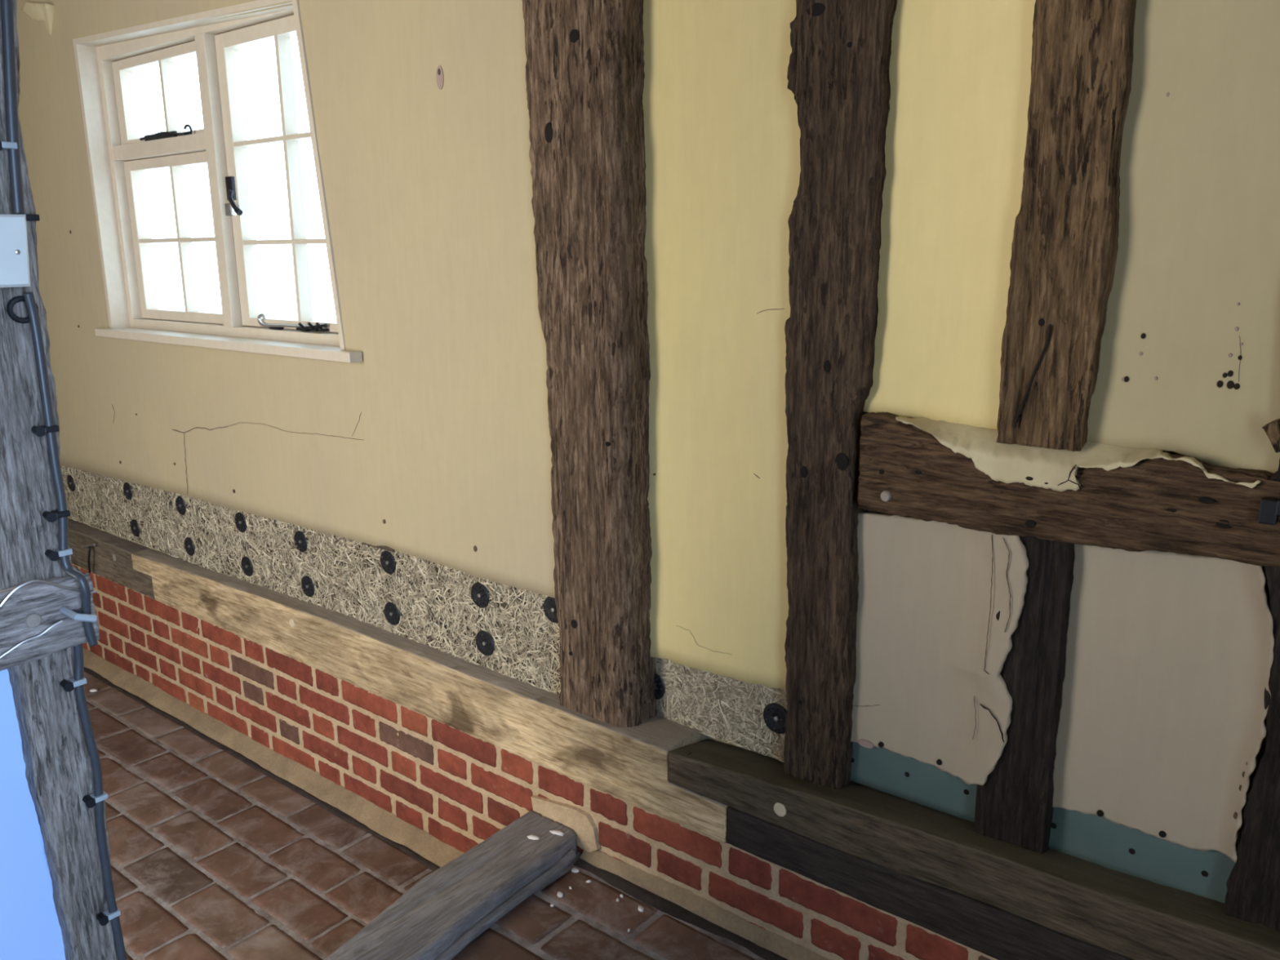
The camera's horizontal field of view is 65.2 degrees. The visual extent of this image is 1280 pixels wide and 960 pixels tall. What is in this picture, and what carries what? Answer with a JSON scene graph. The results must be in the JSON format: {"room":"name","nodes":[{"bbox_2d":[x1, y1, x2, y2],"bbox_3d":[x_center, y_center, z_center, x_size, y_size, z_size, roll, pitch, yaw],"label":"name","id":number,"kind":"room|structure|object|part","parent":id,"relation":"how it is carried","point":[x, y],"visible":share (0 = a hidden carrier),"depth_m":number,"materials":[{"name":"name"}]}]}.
{"room":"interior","nodes":[
{"label":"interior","id":0,"kind":"room"},
{"bbox_2d":[83,671,764,959],"bbox_3d":[-1.453,0.997,1.553,5.746,0.232,2.520,10,17,38],"label":"floor","id":1,"kind":"structure","parent":0,"point":[214,857],"depth_m":2.26,"materials":[{"name":"tile"}]},
{"bbox_2d":[324,809,577,959],"bbox_3d":[-0.887,1.056,1.093,0.183,0.254,2.497,9,16,34],"label":"beam","id":2,"kind":"structure","parent":1,"relation":"on","point":[449,908],"depth_m":1.83,"materials":[{"name":"grey wood"}]},
{"bbox_2d":[0,668,65,959],"bbox_3d":[-1.242,0.677,0.736,0.045,0.680,1.640,10,17,38],"label":"partition panel","id":3,"kind":"object","parent":2,"relation":"on","point":[30,929],"visible":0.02,"depth_m":1.25,"materials":[{"name":"blue paint"}]},
{"bbox_2d":[0,0,117,959],"bbox_3d":[-0.751,-0.244,1.142,0.087,2.275,0.128,10,17,38],"label":"post","id":4,"kind":"object","parent":2,"relation":"on","point":[59,773],"visible":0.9,"depth_m":1.20,"materials":[{"name":"grey wood"}]},
{"bbox_2d":[0,141,17,150],"bbox_3d":[-0.701,-0.366,1.099,0.019,0.012,0.027,10,17,38],"label":"clip","id":5,"kind":"object","parent":4,"relation":"attached to","point":[3,145],"visible":1,"depth_m":1.10,"materials":[{"name":"grey plastic"}]},
{"bbox_2d":[0,0,24,214],"bbox_3d":[-0.689,-0.421,1.099,0.008,0.264,0.033,10,17,38],"label":"power cable","id":6,"kind":"object","parent":4,"relation":"attached to","point":[6,6],"visible":0.94,"depth_m":1.10,"materials":[{"name":"grey plastic"}]},
{"bbox_2d":[0,214,30,287],"bbox_3d":[-0.718,-0.249,1.089,0.040,0.079,0.090,10,17,38],"label":"junction box","id":7,"kind":"object","parent":4,"relation":"attached to","point":[14,252],"visible":1,"depth_m":1.10,"materials":[{"name":"white plastic"}]},
{"bbox_2d":[6,295,38,323],"bbox_3d":[-0.703,-0.194,1.140,0.006,0.031,0.033,10,17,38],"label":"cable grommet","id":8,"kind":"object","parent":4,"relation":"attached to","point":[14,300],"visible":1,"depth_m":1.13,"materials":[{"name":"black rubber"}]},
{"bbox_2d":[12,212,39,221],"bbox_3d":[-0.693,-0.294,1.126,0.019,0.012,0.027,10,17,38],"label":"clip","id":9,"kind":"object","parent":4,"relation":"attached to","point":[29,217],"visible":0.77,"depth_m":1.12,"materials":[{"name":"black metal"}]},
{"bbox_2d":[31,425,59,436],"bbox_3d":[-0.697,-0.058,1.172,0.019,0.012,0.027,10,17,38],"label":"clip","id":10,"kind":"object","parent":4,"relation":"attached to","point":[40,431],"visible":1,"depth_m":1.17,"materials":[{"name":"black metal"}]},
{"bbox_2d":[0,565,100,671],"bbox_3d":[-1.224,0.298,0.638,0.100,0.098,1.650,10,17,38],"label":"rail","id":11,"kind":"object","parent":4,"relation":"attached to","point":[34,607],"visible":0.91,"depth_m":1.19,"materials":[{"name":"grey wood"}]},
{"bbox_2d":[0,619,62,658],"bbox_3d":[-0.717,0.188,1.177,0.002,0.028,0.077,10,17,38],"label":"wire","id":12,"kind":"object","parent":11,"relation":"attached to","point":[61,620],"visible":1,"depth_m":1.18,"materials":[{"name":"metal"}]},
{"bbox_2d":[0,579,96,607],"bbox_3d":[-0.700,0.131,1.184,0.003,0.034,0.106,10,17,38],"label":"wire","id":13,"kind":"object","parent":11,"relation":"attached to","point":[14,590],"visible":1,"depth_m":1.17,"materials":[{"name":"metal"}]},
{"bbox_2d":[59,606,97,622],"bbox_3d":[-0.676,0.162,1.207,0.037,0.020,0.025,7,15,28],"label":"clip","id":14,"kind":"object","parent":11,"relation":"attached to","point":[76,615],"visible":1,"depth_m":1.20,"materials":[{"name":"grey plastic"}]},
{"bbox_2d":[42,509,70,522],"bbox_3d":[-0.697,0.042,1.194,0.019,0.012,0.027,10,17,38],"label":"clip","id":15,"kind":"object","parent":4,"relation":"attached to","point":[52,516],"visible":1,"depth_m":1.19,"materials":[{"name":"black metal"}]},
{"bbox_2d":[44,547,72,560],"bbox_3d":[-0.699,0.088,1.203,0.019,0.012,0.027,10,17,38],"label":"clip","id":16,"kind":"object","parent":4,"relation":"attached to","point":[54,555],"visible":1,"depth_m":1.20,"materials":[{"name":"grey plastic"}]},
{"bbox_2d":[22,292,97,646],"bbox_3d":[-0.681,-0.005,1.182,0.033,0.427,0.016,4,14,19],"label":"power cable","id":17,"kind":"object","parent":4,"relation":"attached to","point":[29,300],"visible":1,"depth_m":1.18,"materials":[{"name":"grey plastic"}]},
{"bbox_2d":[59,676,86,692],"bbox_3d":[-0.701,0.251,1.236,0.019,0.012,0.027,10,17,38],"label":"clip","id":18,"kind":"object","parent":4,"relation":"attached to","point":[69,685],"visible":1,"depth_m":1.23,"materials":[{"name":"grey plastic"}]},
{"bbox_2d":[82,791,107,808],"bbox_3d":[-0.696,0.406,1.277,0.019,0.012,0.027,10,17,38],"label":"clip","id":19,"kind":"object","parent":4,"relation":"attached to","point":[91,801],"visible":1,"depth_m":1.27,"materials":[{"name":"grey plastic"}]},
{"bbox_2d":[73,644,126,959],"bbox_3d":[-0.690,0.436,1.284,0.010,0.492,0.018,10,17,38],"label":"power cable","id":20,"kind":"object","parent":4,"relation":"attached to","point":[77,650],"visible":1,"depth_m":1.28,"materials":[{"name":"grey plastic"}]},
{"bbox_2d":[96,908,120,925],"bbox_3d":[-0.697,0.570,1.311,0.019,0.012,0.027,10,17,38],"label":"clip","id":21,"kind":"object","parent":4,"relation":"attached to","point":[104,918],"visible":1,"depth_m":1.30,"materials":[{"name":"grey plastic"}]},
{"bbox_2d":[526,834,539,839],"bbox_3d":[-0.212,0.712,1.996,0.027,0.004,0.012,5,14,23],"label":"crumb","id":22,"kind":"object","parent":2,"relation":"on","point":[530,837],"visible":1,"depth_m":1.99,"materials":[{"name":"white paint"}]},
{"bbox_2d":[549,830,564,835],"bbox_3d":[-0.166,0.708,2.013,0.033,0.004,0.014,5,14,23],"label":"crumb","id":23,"kind":"object","parent":2,"relation":"on","point":[554,832],"visible":1,"depth_m":2.01,"materials":[{"name":"white paint"}]},
{"bbox_2d":[556,891,563,897],"bbox_3d":[-0.152,0.787,1.902,0.012,0.004,0.015,1,13,5],"label":"crumb","id":24,"kind":"object","parent":1,"relation":"on","point":[559,894],"visible":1,"depth_m":1.90,"materials":[{"name":"white paint"}]},
{"bbox_2d":[571,867,579,872],"bbox_3d":[-0.128,0.769,1.976,0.020,0.004,0.012,10,17,38],"label":"crumb","id":25,"kind":"object","parent":1,"relation":"on","point":[573,869],"visible":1,"depth_m":1.97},
{"bbox_2d":[637,905,644,911],"bbox_3d":[0.002,0.795,1.859,0.016,0.004,0.011,10,17,38],"label":"crumb","id":26,"kind":"object","parent":1,"relation":"on","point":[640,908],"visible":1,"depth_m":1.86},
{"bbox_2d":[71,563,997,959],"bbox_3d":[-0.695,0.656,2.636,5.785,0.395,0.364,10,17,38],"label":"wall","id":27,"kind":"structure","parent":0,"point":[433,790],"depth_m":2.33,"materials":[{"name":"red brick"}]},
{"bbox_2d":[67,517,155,599],"bbox_3d":[-2.132,0.166,3.658,1.800,0.135,0.174,10,17,38],"label":"beam","id":28,"kind":"structure","parent":27,"relation":"on","point":[110,558],"depth_m":3.23,"materials":[{"name":"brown wood"}]},
{"bbox_2d":[81,543,95,573],"bbox_3d":[-1.801,0.253,3.279,0.021,0.109,0.091,-13,18,-43],"label":"metal bracket","id":29,"kind":"object","parent":28,"relation":"attached to","point":[88,546],"visible":0.99,"depth_m":3.26,"materials":[{"name":"black metal"}]},
{"bbox_3d":[-1.801,0.261,3.277,0.016,0.095,0.054,-9,15,-32],"label":"rod","id":30,"kind":"part","parent":29,"relation":"part of","materials":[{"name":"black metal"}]},
{"bbox_2d":[131,548,728,843],"bbox_3d":[-0.660,0.412,2.502,2.209,0.149,0.175,10,17,38],"label":"beam","id":31,"kind":"structure","parent":27,"relation":"on","point":[529,722],"depth_m":2.20,"materials":[{"name":"brown wood"}]},
{"bbox_2d":[522,0,657,727],"bbox_3d":[-0.078,-0.532,1.795,0.234,2.020,0.139,10,17,38],"label":"timber post","id":32,"kind":"object","parent":31,"relation":"on","point":[585,74],"visible":0.98,"depth_m":1.79,"materials":[{"name":"brown wood"}]},
{"bbox_2d":[726,806,1132,959],"bbox_3d":[0.851,0.694,1.327,1.655,0.107,0.171,10,17,38],"label":"beam","id":33,"kind":"structure","parent":27,"relation":"on","point":[991,931],"depth_m":1.56,"materials":[{"name":"grey wood"}]},
{"bbox_2d":[667,738,1279,959],"bbox_3d":[0.800,0.606,1.345,1.781,0.116,0.176,10,17,38],"label":"beam","id":34,"kind":"structure","parent":33,"relation":"on","point":[1133,917],"depth_m":1.48,"materials":[{"name":"brown wood"}]},
{"bbox_2d":[783,0,897,789],"bbox_3d":[0.310,-0.472,1.518,0.160,2.018,0.095,10,17,38],"label":"timber post","id":35,"kind":"object","parent":34,"relation":"on","point":[838,78],"visible":0.91,"depth_m":1.54,"materials":[{"name":"brown wood"}]},
{"bbox_2d":[849,742,977,822],"bbox_3d":[0.442,0.481,1.641,0.282,0.094,0.013,10,17,38],"label":"strip","id":36,"kind":"object","parent":34,"relation":"on","point":[881,769],"visible":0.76,"depth_m":1.63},
{"bbox_2d":[973,535,1075,853],"bbox_3d":[0.578,0.297,1.486,0.111,0.522,0.088,10,17,38],"label":"stud","id":37,"kind":"object","parent":34,"relation":"on","point":[1014,804],"visible":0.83,"depth_m":1.45,"materials":[{"name":"brown wood"}]},
{"bbox_2d":[1048,807,1236,903],"bbox_3d":[0.709,0.530,1.433,0.282,0.089,0.013,10,17,38],"label":"strip","id":38,"kind":"object","parent":34,"relation":"on","point":[1093,838],"visible":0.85,"depth_m":1.42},
{"bbox_2d":[1223,418,1279,932],"bbox_3d":[0.869,-0.379,1.076,0.259,2.010,0.103,10,17,38],"label":"timber post","id":39,"kind":"object","parent":34,"relation":"on","point":[1252,895],"visible":0.92,"depth_m":1.28,"materials":[{"name":"brown wood"}]},
{"bbox_2d":[16,0,1270,847],"bbox_3d":[-0.626,-0.583,2.346,5.550,2.160,0.269,10,17,38],"label":"wall","id":40,"kind":"structure","parent":0,"point":[433,446],"depth_m":2.16,"materials":[{"name":"beige paint"}]},
{"bbox_2d":[21,2,53,35],"bbox_3d":[-1.743,-1.342,2.920,0.202,0.101,0.053,10,17,38],"label":"plaster remnant","id":41,"kind":"object","parent":40,"relation":"attached to","point":[36,11],"visible":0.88,"depth_m":2.88,"materials":[{"name":"beige paint"}]},
{"bbox_2d":[72,0,362,363],"bbox_3d":[-1.087,-0.762,2.571,1.258,0.835,0.161,10,17,38],"label":"window","id":42,"kind":"structure","parent":40,"relation":"in","point":[118,157],"depth_m":2.64,"materials":[{"name":"beige paint"}]},
{"bbox_2d":[123,151,223,324],"bbox_3d":[-1.291,-0.677,2.830,0.516,0.452,0.042,10,17,38],"label":"light","id":43,"kind":"object","parent":42,"relation":"attached to","point":[139,239],"depth_m":2.90,"materials":[{"name":"glass"}]},
{"bbox_3d":[-1.102,-0.364,2.639,1.258,0.023,0.101,10,17,38],"label":"sill","id":44,"kind":"part","parent":42,"relation":"part of","materials":[{"name":"beige paint"}]},
{"bbox_3d":[-1.043,-0.689,2.552,0.032,0.032,0.014,10,17,38],"label":"latch plate","id":45,"kind":"part","parent":42,"relation":"part of","materials":[{"name":"metal"}]},
{"bbox_3d":[-1.022,-0.713,2.514,0.024,0.097,0.083,-9,16,-33],"label":"latch handle","id":46,"kind":"part","parent":42,"relation":"part of","materials":[{"name":"black metal"}]},
{"bbox_2d":[60,464,560,693],"bbox_3d":[-1.332,0.128,2.952,3.103,0.240,0.020,10,17,38],"label":"board","id":47,"kind":"object","parent":40,"relation":"attached to","point":[435,605],"visible":0.79,"depth_m":2.47,"materials":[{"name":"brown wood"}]},
{"bbox_2d":[66,475,75,491],"bbox_3d":[-1.939,0.011,3.412,0.057,0.057,0.006,10,17,38],"label":"washer","id":48,"kind":"object","parent":47,"relation":"attached to","point":[70,481],"visible":1,"depth_m":3.41,"materials":[{"name":"black plastic"}]},
{"bbox_2d":[123,482,132,500],"bbox_3d":[-1.610,0.035,3.147,0.057,0.057,0.006,10,17,38],"label":"washer","id":49,"kind":"object","parent":47,"relation":"attached to","point":[126,491],"visible":1,"depth_m":3.14,"materials":[{"name":"black plastic"}]},
{"bbox_2d":[130,519,139,537],"bbox_3d":[-1.595,0.152,3.162,0.057,0.057,0.006,10,17,38],"label":"washer","id":50,"kind":"object","parent":47,"relation":"attached to","point":[134,522],"visible":1,"depth_m":3.16,"materials":[{"name":"black plastic"}]},
{"bbox_2d":[175,496,186,515],"bbox_3d":[-1.350,0.075,2.942,0.057,0.057,0.006,10,17,38],"label":"washer","id":51,"kind":"object","parent":47,"relation":"attached to","point":[180,506],"visible":1,"depth_m":2.94,"materials":[{"name":"black plastic"}]},
{"bbox_2d":[184,537,194,555],"bbox_3d":[-1.329,0.196,2.954,0.057,0.057,0.006,10,17,38],"label":"washer","id":52,"kind":"object","parent":47,"relation":"attached to","point":[187,545],"visible":1,"depth_m":2.95,"materials":[{"name":"black plastic"}]},
{"bbox_2d":[235,511,246,532],"bbox_3d":[-1.093,0.116,2.740,0.057,0.057,0.006,10,17,38],"label":"washer","id":53,"kind":"object","parent":47,"relation":"attached to","point":[239,526],"visible":1,"depth_m":2.74,"materials":[{"name":"black plastic"}]},
{"bbox_2d":[240,556,253,576],"bbox_3d":[-1.084,0.238,2.762,0.057,0.057,0.006,10,17,38],"label":"washer","id":54,"kind":"object","parent":47,"relation":"attached to","point":[246,566],"visible":1,"depth_m":2.76,"materials":[{"name":"black plastic"}]},
{"bbox_2d":[293,530,306,552],"bbox_3d":[-0.870,0.158,2.567,0.057,0.057,0.006,10,17,38],"label":"washer","id":55,"kind":"object","parent":47,"relation":"attached to","point":[300,542],"visible":1,"depth_m":2.56,"materials":[{"name":"black plastic"}]},
{"bbox_2d":[301,575,314,596],"bbox_3d":[-0.857,0.275,2.584,0.057,0.057,0.006,10,17,38],"label":"washer","id":56,"kind":"object","parent":47,"relation":"attached to","point":[308,585],"visible":1,"depth_m":2.58,"materials":[{"name":"black plastic"}]},
{"bbox_2d":[380,550,395,573],"bbox_3d":[-0.591,0.193,2.345,0.057,0.057,0.006,10,17,38],"label":"washer","id":57,"kind":"object","parent":47,"relation":"attached to","point":[386,562],"visible":1,"depth_m":2.34,"materials":[{"name":"black plastic"}]},
{"bbox_2d":[384,601,399,625],"bbox_3d":[-0.588,0.317,2.372,0.057,0.057,0.006,10,17,38],"label":"washer","id":58,"kind":"object","parent":47,"relation":"attached to","point":[388,611],"visible":1,"depth_m":2.37,"materials":[{"name":"black plastic"}]},
{"bbox_2d":[471,582,488,608],"bbox_3d":[-0.345,0.248,2.155,0.057,0.057,0.006,10,17,38],"label":"washer","id":59,"kind":"object","parent":47,"relation":"attached to","point":[480,593],"visible":1,"depth_m":2.15,"materials":[{"name":"black plastic"}]},
{"bbox_2d":[475,630,493,655],"bbox_3d":[-0.338,0.355,2.175,0.057,0.057,0.006,10,17,38],"label":"washer","id":60,"kind":"object","parent":47,"relation":"attached to","point":[484,643],"visible":1,"depth_m":2.17,"materials":[{"name":"black plastic"}]},
{"bbox_2d":[542,596,558,623],"bbox_3d":[-0.175,0.261,2.018,0.057,0.057,0.006,10,17,38],"label":"washer","id":61,"kind":"object","parent":47,"relation":"attached to","point":[553,610],"visible":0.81,"depth_m":2.02,"materials":[{"name":"black plastic"}]},
{"bbox_2d":[654,657,787,762],"bbox_3d":[0.180,0.415,1.844,0.433,0.155,0.018,10,17,38],"label":"board","id":62,"kind":"object","parent":40,"relation":"attached to","point":[730,710],"visible":0.63,"depth_m":1.86,"materials":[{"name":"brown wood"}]},
{"bbox_2d":[654,673,665,699],"bbox_3d":[0.026,0.402,1.956,0.057,0.057,0.006,10,17,38],"label":"washer","id":63,"kind":"object","parent":62,"relation":"attached to","point":[660,680],"visible":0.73,"depth_m":1.94,"materials":[{"name":"black plastic"}]},
{"bbox_2d":[763,702,786,733],"bbox_3d":[0.243,0.425,1.782,0.057,0.057,0.006,10,17,38],"label":"washer","id":64,"kind":"object","parent":62,"relation":"attached to","point":[775,718],"visible":0.91,"depth_m":1.78,"materials":[{"name":"black plastic"}]},
{"bbox_2d":[642,0,800,690],"bbox_3d":[0.143,-0.561,1.632,0.372,1.896,0.026,10,17,38],"label":"plaster infill","id":65,"kind":"object","parent":40,"relation":"attached to","point":[722,133],"visible":0.79,"depth_m":1.70,"materials":[{"name":"beige paint"}]},
{"bbox_2d":[850,511,1028,785],"bbox_3d":[0.447,0.252,1.565,0.046,0.424,0.316,-13,18,-43],"label":"plaster infill","id":66,"kind":"object","parent":40,"relation":"attached to","point":[932,647],"visible":0.94,"depth_m":1.55,"materials":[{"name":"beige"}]},
{"bbox_2d":[863,0,1035,429],"bbox_3d":[0.443,-0.758,1.338,0.297,1.385,0.023,10,17,38],"label":"plaster infill","id":67,"kind":"object","parent":40,"relation":"attached to","point":[960,70],"visible":0.7,"depth_m":1.42,"materials":[{"name":"beige paint"}]},
{"bbox_2d":[857,412,1279,567],"bbox_3d":[0.929,0.067,1.124,1.455,0.157,0.115,10,17,38],"label":"rail","id":68,"kind":"object","parent":40,"relation":"attached to","point":[1161,504],"depth_m":1.33,"materials":[{"name":"brown wood"}]},
{"bbox_2d":[995,0,1136,451],"bbox_3d":[0.570,-0.731,1.243,0.132,1.394,0.096,10,17,38],"label":"stud","id":69,"kind":"object","parent":68,"relation":"on","point":[1064,246],"visible":0.93,"depth_m":1.30,"materials":[{"name":"brown wood"}]},
{"bbox_2d":[895,415,1261,491],"bbox_3d":[0.577,-0.028,1.370,0.477,0.075,0.071,10,17,38],"label":"plaster patch","id":70,"kind":"object","parent":68,"relation":"on","point":[1055,469],"visible":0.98,"depth_m":1.37,"materials":[{"name":"beige paint"}]},
{"bbox_3d":[0.766,0.038,1.189,0.051,0.031,0.020,10,17,38],"label":"iron bracket","id":71,"kind":"part","parent":68,"relation":"part of","materials":[{"name":"grey metal"}]},
{"bbox_2d":[1052,543,1274,862],"bbox_3d":[0.701,0.291,1.372,0.049,0.427,0.287,-13,18,-43],"label":"plaster infill","id":72,"kind":"object","parent":40,"relation":"attached to","point":[1162,729],"visible":0.96,"depth_m":1.35,"materials":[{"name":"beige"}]},
{"bbox_2d":[1086,0,1279,473],"bbox_3d":[0.683,-0.702,1.153,0.323,1.413,0.024,10,17,38],"label":"plaster infill","id":73,"kind":"object","parent":40,"relation":"attached to","point":[1189,363],"visible":0.76,"depth_m":1.23,"materials":[{"name":"beige paint"}]}
]}

